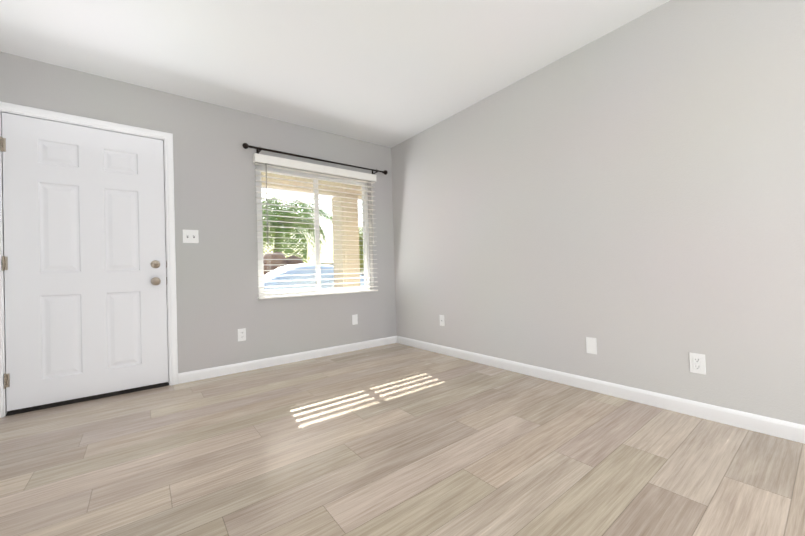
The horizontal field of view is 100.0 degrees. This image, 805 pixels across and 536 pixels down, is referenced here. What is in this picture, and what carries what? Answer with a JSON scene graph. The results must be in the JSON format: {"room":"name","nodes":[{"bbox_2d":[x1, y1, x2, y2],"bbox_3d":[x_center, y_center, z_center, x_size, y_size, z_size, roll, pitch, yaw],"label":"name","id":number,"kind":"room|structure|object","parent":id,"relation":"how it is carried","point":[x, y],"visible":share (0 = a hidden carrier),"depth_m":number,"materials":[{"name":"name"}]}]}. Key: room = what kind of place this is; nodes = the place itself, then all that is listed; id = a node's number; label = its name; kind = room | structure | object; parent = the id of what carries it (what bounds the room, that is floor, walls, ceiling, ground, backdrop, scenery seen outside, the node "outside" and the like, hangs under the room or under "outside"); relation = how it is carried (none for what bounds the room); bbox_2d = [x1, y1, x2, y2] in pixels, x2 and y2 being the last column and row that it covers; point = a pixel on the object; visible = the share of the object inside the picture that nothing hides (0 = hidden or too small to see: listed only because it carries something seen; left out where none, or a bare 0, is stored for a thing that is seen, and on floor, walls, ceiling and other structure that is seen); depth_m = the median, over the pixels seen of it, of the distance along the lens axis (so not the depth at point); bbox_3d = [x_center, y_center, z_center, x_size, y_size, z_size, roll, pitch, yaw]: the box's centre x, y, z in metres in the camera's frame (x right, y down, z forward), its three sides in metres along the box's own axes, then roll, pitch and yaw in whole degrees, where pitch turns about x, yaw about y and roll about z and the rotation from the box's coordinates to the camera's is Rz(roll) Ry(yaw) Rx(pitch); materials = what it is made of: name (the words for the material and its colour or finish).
{"room":"empty living room","nodes":[
{"label":"empty living room","id":0,"kind":"room"},
{"bbox_2d":[0,52,396,372],"bbox_3d":[-1.474,-0.260,3.275,3.641,2.440,0.150,-1,-1,-38],"label":"wall","id":1,"kind":"structure","parent":0,"point":[219,303],"depth_m":3.08,"materials":[{"name":"paint"}]},
{"bbox_2d":[0,112,167,413],"bbox_3d":[-2.305,-0.044,2.513,0.894,2.019,0.121,-1,-1,-38],"label":"door","id":2,"kind":"structure","parent":1,"relation":"in","point":[84,263],"depth_m":2.49,"materials":[{"name":"paint"}]},
{"bbox_2d":[5,383,168,415],"bbox_3d":[-2.331,0.973,2.582,0.895,0.010,0.174,-1,-1,-38],"label":"door sill","id":3,"kind":"structure","parent":1,"relation":"attached to","point":[84,400],"depth_m":2.47,"materials":[{"name":"black"}]},
{"bbox_2d":[0,101,177,417],"bbox_3d":[-2.352,-0.071,2.580,1.021,2.099,0.169,-1,-1,-38],"label":"door frame","id":4,"kind":"structure","parent":1,"relation":"attached to","point":[170,215],"depth_m":2.73,"materials":[{"name":"paint"}]},
{"bbox_2d":[183,229,198,242],"bbox_3d":[-1.818,-0.272,2.902,0.116,0.114,0.020,-1,-1,-38],"label":"switch plate","id":5,"kind":"object","parent":1,"relation":"attached to","point":[190,236],"visible":1,"depth_m":2.91,"materials":[{"name":"white plastic"}]},
{"bbox_2d":[238,328,245,340],"bbox_3d":[-1.489,0.619,3.132,0.070,0.114,0.009,-1,-1,-38],"label":"electrical outlet","id":6,"kind":"object","parent":1,"relation":"attached to","point":[242,334],"visible":1,"depth_m":3.13,"materials":[{"name":"white plastic"}]},
{"bbox_2d":[178,336,396,383],"bbox_3d":[-0.970,0.906,3.520,2.282,0.085,0.013,-1,-1,-38],"label":"baseboard","id":7,"kind":"structure","parent":1,"relation":"attached to","point":[195,375],"depth_m":3.31,"materials":[{"name":"paint"}]},
{"bbox_2d":[256,163,369,296],"bbox_3d":[-0.941,-0.381,3.726,1.306,1.328,0.064,-1,-1,-38],"label":"window","id":8,"kind":"structure","parent":1,"relation":"in","point":[365,240],"depth_m":3.69,"materials":[{"name":"white plastic"}]},
{"bbox_2d":[252,153,377,298],"bbox_3d":[-0.852,-0.403,3.611,1.362,1.376,0.083,-1,-1,-38],"label":"window blinds","id":9,"kind":"object","parent":8,"relation":"attached to","point":[285,162],"visible":0.96,"depth_m":3.54,"materials":[{"name":"white plastic"}]},
{"bbox_2d":[242,143,387,174],"bbox_3d":[-0.845,-1.133,3.620,1.622,0.070,0.119,-1,-1,-38],"label":"curtain rod","id":10,"kind":"object","parent":1,"relation":"attached to","point":[259,149],"visible":0.85,"depth_m":3.43,"materials":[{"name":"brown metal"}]},
{"bbox_2d":[352,314,357,324],"bbox_3d":[-0.543,0.590,3.864,0.070,0.114,0.006,-1,-1,-38],"label":"electrical outlet","id":11,"kind":"object","parent":1,"relation":"attached to","point":[355,319],"visible":1,"depth_m":3.86,"materials":[{"name":"white plastic"}]},
{"bbox_2d":[0,0,669,147],"bbox_3d":[0.242,-1.618,1.014,3.641,0.120,5.900,-1,-1,-38],"label":"ceiling","id":12,"kind":"structure","parent":0,"point":[389,73],"depth_m":2.32,"materials":[{"name":"paint"}]},
{"bbox_2d":[0,343,804,535],"bbox_3d":[0.318,0.930,0.984,3.641,0.100,5.900,-1,-1,-38],"label":"floor","id":13,"kind":"structure","parent":0,"point":[396,439],"depth_m":1.57,"materials":[{"name":"brown wood"}]},
{"bbox_2d":[391,0,804,424],"bbox_3d":[1.662,-0.368,2.065,0.150,2.440,5.600,-1,-1,-38],"label":"wall","id":14,"kind":"structure","parent":0,"point":[630,196],"depth_m":2.16,"materials":[{"name":"paint"}]},
{"bbox_2d":[439,315,444,325],"bbox_3d":[0.417,0.555,3.574,0.008,0.114,0.070,-1,-1,-38],"label":"jack","id":15,"kind":"object","parent":14,"relation":"attached to","point":[442,322],"visible":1,"depth_m":3.57,"materials":[{"name":"white plastic"}]},
{"bbox_2d":[586,337,596,354],"bbox_3d":[1.334,0.548,2.386,0.006,0.114,0.070,-1,-1,-38],"label":"outlet","id":16,"kind":"object","parent":14,"relation":"attached to","point":[591,345],"visible":1,"depth_m":2.38,"materials":[{"name":"white plastic"}]},
{"bbox_2d":[397,336,804,443],"bbox_3d":[1.633,0.810,2.001,0.013,0.085,5.600,-1,-1,-38],"label":"baseboard","id":17,"kind":"structure","parent":14,"relation":"attached to","point":[792,431],"depth_m":2.13,"materials":[{"name":"paint"}]},
{"bbox_2d":[689,352,705,374],"bbox_3d":[1.684,0.545,1.930,0.009,0.114,0.070,-1,-1,-38],"label":"electrical outlet","id":18,"kind":"object","parent":14,"relation":"attached to","point":[697,363],"visible":1,"depth_m":1.93,"materials":[{"name":"white plastic"}]},
{"label":"outside","id":19,"kind":"structure","parent":0,"visible":0},
{"bbox_3d":[-12.525,1.772,23.105,60.000,0.200,44.850,-1,-1,-38],"label":"ground","id":20,"kind":"structure","parent":19,"visible":0},
{"bbox_2d":[263,252,303,274],"bbox_3d":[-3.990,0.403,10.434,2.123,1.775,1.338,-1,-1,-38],"label":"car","id":21,"kind":"object","parent":20,"relation":"on","point":[274,255],"depth_m":10.03,"materials":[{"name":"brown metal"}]},
{"bbox_2d":[262,196,331,262],"bbox_3d":[-5.107,-0.763,14.437,5.010,4.226,5.284,-1,-1,-38],"label":"tree","id":22,"kind":"object","parent":20,"relation":"on","point":[288,235],"depth_m":13.67,"materials":[{"name":"green plant"}]},
{"bbox_2d":[264,263,363,289],"bbox_3d":[-2.432,0.540,9.171,4.488,1.334,1.677,-1,-1,-38],"label":"car","id":23,"kind":"object","parent":20,"relation":"on","point":[284,278],"depth_m":8.29,"materials":[{"name":"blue metal"}]},
{"bbox_2d":[327,226,363,271],"bbox_3d":[-2.644,-0.493,19.277,3.801,3.652,3.864,-1,-1,-38],"label":"tree","id":24,"kind":"object","parent":20,"relation":"on","point":[361,252],"depth_m":18.55,"materials":[{"name":"green plant"}]},
{"bbox_3d":[-1.282,1.063,4.829,8.500,0.120,2.150,-1,-1,-38],"label":"porch","id":25,"kind":"object","parent":20,"relation":"on","visible":0},
{"bbox_2d":[332,194,359,287],"bbox_3d":[-1.003,-0.134,6.040,0.340,2.285,0.360,-1,-1,-38],"label":"porch column","id":26,"kind":"structure","parent":25,"relation":"on","point":[349,251],"depth_m":5.91,"materials":[{"name":"beige paint"}]},
{"bbox_3d":[-2.879,-0.434,2.356,16.000,3.150,0.101,-1,-1,-38],"label":"wall","id":27,"kind":"structure","parent":0,"visible":0},
{"bbox_2d":[261,172,361,198],"bbox_3d":[-1.331,-1.394,4.826,8.500,0.225,2.070,-1,-1,-38],"label":"porch roof","id":28,"kind":"structure","parent":27,"relation":"attached to","point":[305,185],"depth_m":5.43,"materials":[{"name":"brown wood"}]}
]}

